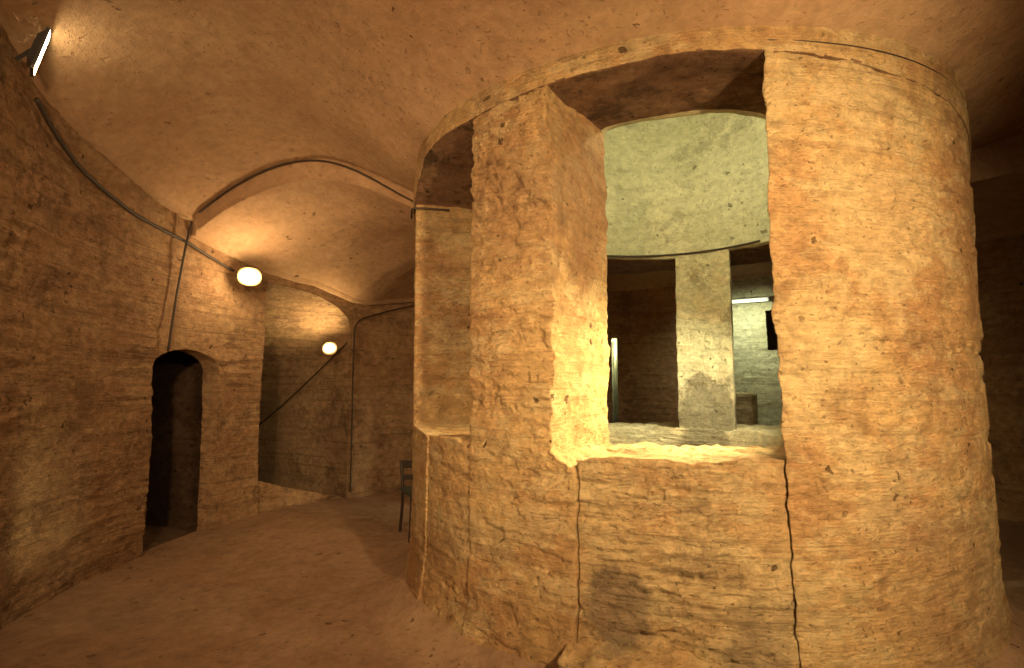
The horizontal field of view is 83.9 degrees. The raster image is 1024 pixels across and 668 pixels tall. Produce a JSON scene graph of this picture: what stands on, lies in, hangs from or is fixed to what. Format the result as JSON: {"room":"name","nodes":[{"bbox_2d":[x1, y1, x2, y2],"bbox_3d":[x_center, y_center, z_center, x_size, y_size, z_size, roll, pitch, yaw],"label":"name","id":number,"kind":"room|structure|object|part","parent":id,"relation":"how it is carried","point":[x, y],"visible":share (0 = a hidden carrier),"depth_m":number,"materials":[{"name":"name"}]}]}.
{"room":"underground stone cellar","nodes":[
{"label":"underground stone cellar","id":0,"kind":"room"},
{"bbox_2d":[143,348,219,550],"bbox_3d":[-4.100,1.056,5.861,1.927,2.210,1.330,-1,-5,11],"label":"doorway","id":1,"kind":"structure","parent":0,"point":[176,416],"depth_m":6.45,"materials":[{"name":"brown stone"}]},
{"bbox_2d":[143,349,218,535],"bbox_3d":[-3.281,1.138,5.554,0.251,1.982,0.891,-1,-5,11],"label":"door frame","id":2,"kind":"structure","parent":1,"relation":"attached to","point":[206,496],"depth_m":5.98,"materials":[{"name":"beige stone"}]},
{"bbox_2d":[258,282,350,497],"bbox_3d":[-3.997,2.985,7.846,3.478,6.960,1.338,-3,-6,32],"label":"wall","id":3,"kind":"structure","parent":0,"point":[303,445],"depth_m":7.96,"materials":[{"name":"beige stone"}]},
{"bbox_2d":[259,342,346,425],"bbox_3d":[-3.317,0.954,8.302,2.591,1.567,0.022,-3,-6,32],"label":"cable","id":4,"kind":"object","parent":3,"relation":"attached to","point":[302,386],"visible":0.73,"depth_m":8.10,"materials":[{"name":"rubber"}]},
{"bbox_2d":[349,305,413,491],"bbox_3d":[-1.716,0.800,8.075,1.209,2.670,0.061,5,-7,-41],"label":"cable","id":5,"kind":"object","parent":3,"relation":"attached to","point":[410,305],"visible":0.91,"depth_m":7.68,"materials":[{"name":"rubber"}]},
{"bbox_2d":[0,0,1023,304],"bbox_3d":[1.272,-1.414,4.123,9.192,1.326,10.759,0,-5,0],"label":"ceiling","id":6,"kind":"structure","parent":0,"point":[190,100],"depth_m":4.02,"materials":[{"name":"beige stone"}]},
{"bbox_2d":[198,159,412,212],"bbox_3d":[-1.990,-1.431,5.452,2.228,0.486,0.018,-1,-5,9],"label":"cable","id":7,"kind":"object","parent":6,"relation":"attached to","point":[355,170],"visible":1,"depth_m":5.47,"materials":[{"name":"rubber"}]},
{"bbox_2d":[0,24,1023,630],"bbox_3d":[0.806,0.277,6.349,9.147,3.852,5.855,1,-5,-16],"label":"wall","id":8,"kind":"structure","parent":0,"point":[81,274],"depth_m":4.79,"materials":[{"name":"beige stone"}]},
{"bbox_2d":[14,26,50,76],"bbox_3d":[-2.903,-1.717,3.448,0.158,0.290,0.164,4,-7,-41],"label":"floodlight","id":9,"kind":"object","parent":8,"relation":"attached to","point":[34,54],"visible":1,"depth_m":3.42,"materials":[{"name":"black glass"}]},
{"bbox_3d":[-2.863,-1.714,3.467,0.013,0.268,0.118,21,-17,-38],"label":"glass","id":10,"kind":"part","parent":9,"relation":"part of","materials":[{"name":"white glass"}]},
{"bbox_2d":[34,97,234,271],"bbox_3d":[-3.131,-1.100,4.936,0.240,0.623,2.610,0,-5,0],"label":"cable","id":11,"kind":"object","parent":8,"relation":"attached to","point":[37,100],"visible":1,"depth_m":4.41,"materials":[{"name":"rubber"}]},
{"bbox_2d":[167,221,192,351],"bbox_3d":[-3.174,-0.469,5.443,0.036,1.283,0.197,-2,-6,21],"label":"cable","id":12,"kind":"object","parent":8,"relation":"attached to","point":[191,222],"visible":1,"depth_m":5.43,"materials":[{"name":"rubber"}]},
{"bbox_2d":[236,267,261,285],"bbox_3d":[-2.874,-0.609,6.109,0.337,0.198,0.189,-2,-5,16],"label":"wall lamp","id":13,"kind":"object","parent":8,"relation":"attached to","point":[247,276],"visible":1,"depth_m":6.06,"materials":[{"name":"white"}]},
{"bbox_2d":[322,342,336,354],"bbox_3d":[-2.405,0.199,7.705,0.186,0.178,0.260,-3,-6,27],"label":"wall lamp","id":14,"kind":"object","parent":8,"relation":"attached to","point":[329,348],"visible":1,"depth_m":7.61,"materials":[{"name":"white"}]},
{"bbox_2d":[0,491,1023,667],"bbox_3d":[1.270,1.783,3.835,9.379,0.193,10.938,0,-5,0],"label":"floor","id":15,"kind":"structure","parent":0,"point":[318,584],"depth_m":3.84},
{"bbox_2d":[258,481,340,511],"bbox_3d":[-2.738,1.966,7.103,0.270,0.514,1.411,-3,-6,31],"label":"kerb","id":16,"kind":"object","parent":15,"relation":"on","point":[270,496],"visible":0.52,"depth_m":6.87,"materials":[{"name":"beige stone"}]},
{"bbox_2d":[398,460,412,541],"bbox_3d":[-0.904,1.657,5.753,0.399,0.728,0.465,2,-6,-25],"label":"chair","id":17,"kind":"object","parent":15,"relation":"on","point":[407,490],"visible":0.41,"depth_m":5.80,"materials":[{"name":"black wood"}]},
{"bbox_3d":[-1.136,1.665,5.839,0.041,0.728,0.112,2,-6,-25],"label":"leg","id":18,"kind":"part","parent":17,"relation":"part of","materials":[{"name":"black wood"}]},
{"bbox_3d":[-0.890,1.576,5.731,0.398,0.040,0.398,2,-6,-25],"label":"seat","id":19,"kind":"part","parent":17,"relation":"part of","materials":[{"name":"black wood"}]},
{"bbox_3d":[-0.981,1.409,5.942,0.340,0.190,0.060,2,-6,-25],"label":"backrest","id":20,"kind":"part","parent":17,"relation":"part of","materials":[{"name":"black wood"}]},
{"bbox_3d":[-0.974,1.779,5.480,0.032,0.432,0.058,-2,-6,20],"label":"leg","id":21,"kind":"part","parent":17,"relation":"part of","materials":[{"name":"black wood"}]},
{"bbox_2d":[405,205,472,600],"bbox_3d":[-0.367,0.479,4.564,1.042,3.004,1.600,0,-5,0],"label":"rock pillar","id":22,"kind":"structure","parent":15,"relation":"on","point":[442,346],"depth_m":4.34,"materials":[{"name":"beige stone"}]},
{"bbox_2d":[410,207,448,218],"bbox_3d":[-0.703,-0.960,4.461,0.408,0.018,0.196,-3,-6,33],"label":"cable","id":23,"kind":"object","parent":22,"relation":"attached to","point":[414,208],"visible":1,"depth_m":4.40,"materials":[{"name":"rubber"}]},
{"bbox_2d":[419,433,471,633],"bbox_3d":[-0.129,1.278,3.687,0.907,1.253,0.622,3,-6,-34],"label":"parapet","id":24,"kind":"object","parent":15,"relation":"on","point":[444,587],"visible":0.28,"depth_m":3.46,"materials":[{"name":"beige stone"}]},
{"bbox_2d":[462,85,611,667],"bbox_3d":[0.236,0.225,3.418,0.748,3.303,0.946,-4,-6,36],"label":"rock pillar","id":25,"kind":"structure","parent":15,"relation":"on","point":[539,371],"depth_m":3.16,"materials":[{"name":"beige stone"}]},
{"bbox_2d":[557,641,780,667],"bbox_3d":[0.800,1.630,2.659,1.148,0.368,0.396,-1,-5,14],"label":"plinth","id":26,"kind":"object","parent":15,"relation":"on","point":[603,654],"visible":0.49,"depth_m":2.65,"materials":[{"name":"beige stone"}]},
{"bbox_2d":[576,442,800,667],"bbox_3d":[1.024,1.239,3.103,1.251,1.234,1.112,-1,-5,15],"label":"parapet","id":27,"kind":"object","parent":15,"relation":"on","point":[687,548],"visible":0.88,"depth_m":2.69,"materials":[{"name":"beige stone"}]},
{"bbox_2d":[608,422,783,447],"bbox_3d":[2.054,1.528,5.902,3.015,1.165,1.258,-3,-6,32],"label":"parapet","id":28,"kind":"object","parent":15,"relation":"on","point":[665,433],"visible":0.09,"depth_m":5.80,"materials":[{"name":"beige stone"}]},
{"bbox_2d":[675,245,736,430],"bbox_3d":[2.115,0.638,6.159,0.576,2.980,1.035,-2,-6,21],"label":"rock pillar","id":29,"kind":"structure","parent":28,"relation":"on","point":[704,313],"depth_m":5.82,"materials":[{"name":"beige stone"}]},
{"bbox_2d":[762,50,1014,667],"bbox_3d":[2.119,0.201,3.312,2.180,3.333,1.013,4,-7,-40],"label":"rock pillar","id":30,"kind":"structure","parent":15,"relation":"on","point":[892,504],"depth_m":2.80,"materials":[{"name":"beige stone"}]},
{"bbox_2d":[767,39,967,109],"bbox_3d":[2.171,-1.433,3.172,1.912,0.006,0.239,3,-6,-27],"label":"cable","id":31,"kind":"object","parent":30,"relation":"attached to","point":[767,39],"visible":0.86,"depth_m":2.92,"materials":[{"name":"rubber"}]},
{"bbox_2d":[611,338,618,422],"bbox_3d":[1.714,1.251,9.666,0.095,2.500,0.900,0,-5,5],"label":"wall","id":32,"kind":"structure","parent":0,"point":[614,352],"depth_m":9.73,"materials":[{"name":"beige stone"}]},
{"bbox_2d":[413,25,970,273],"bbox_3d":[1.264,-2.159,4.973,4.151,2.634,4.165,-4,-7,40],"label":"wall","id":33,"kind":"structure","parent":0,"point":[681,116],"depth_m":3.90,"materials":[{"name":"beige stone"}]},
{"bbox_2d":[607,240,759,256],"bbox_3d":[1.701,-0.851,5.877,1.574,0.022,0.296,-2,-6,23],"label":"cable","id":34,"kind":"object","parent":33,"relation":"attached to","point":[756,241],"visible":0.94,"depth_m":5.97,"materials":[{"name":"rubber"}]},
{"bbox_2d":[731,275,782,425],"bbox_3d":[3.675,0.722,8.580,1.285,3.370,0.087,-3,-6,32],"label":"wall","id":35,"kind":"structure","parent":0,"point":[752,356],"depth_m":8.63,"materials":[{"name":"beige stone"}]},
{"bbox_2d":[736,393,757,424],"bbox_3d":[3.360,1.581,8.263,0.388,1.460,0.378,-3,-6,29],"label":"wall niche","id":36,"kind":"object","parent":35,"relation":"in","point":[746,403],"visible":0.25,"depth_m":8.14,"materials":[{"name":"beige stone"}]},
{"bbox_2d":[732,297,770,303],"bbox_3d":[3.579,-0.507,8.610,0.600,0.070,0.120,-3,-6,31],"label":"lamp","id":37,"kind":"object","parent":35,"relation":"attached to","point":[759,299],"visible":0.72,"depth_m":8.56,"materials":[{"name":"white plastic"}]},
{"bbox_2d":[766,310,777,349],"bbox_3d":[4.064,-0.042,8.702,0.222,0.600,0.501,-4,-6,35],"label":"window","id":38,"kind":"structure","parent":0,"point":[771,335],"depth_m":8.80,"materials":[{"name":"black"}]}
]}

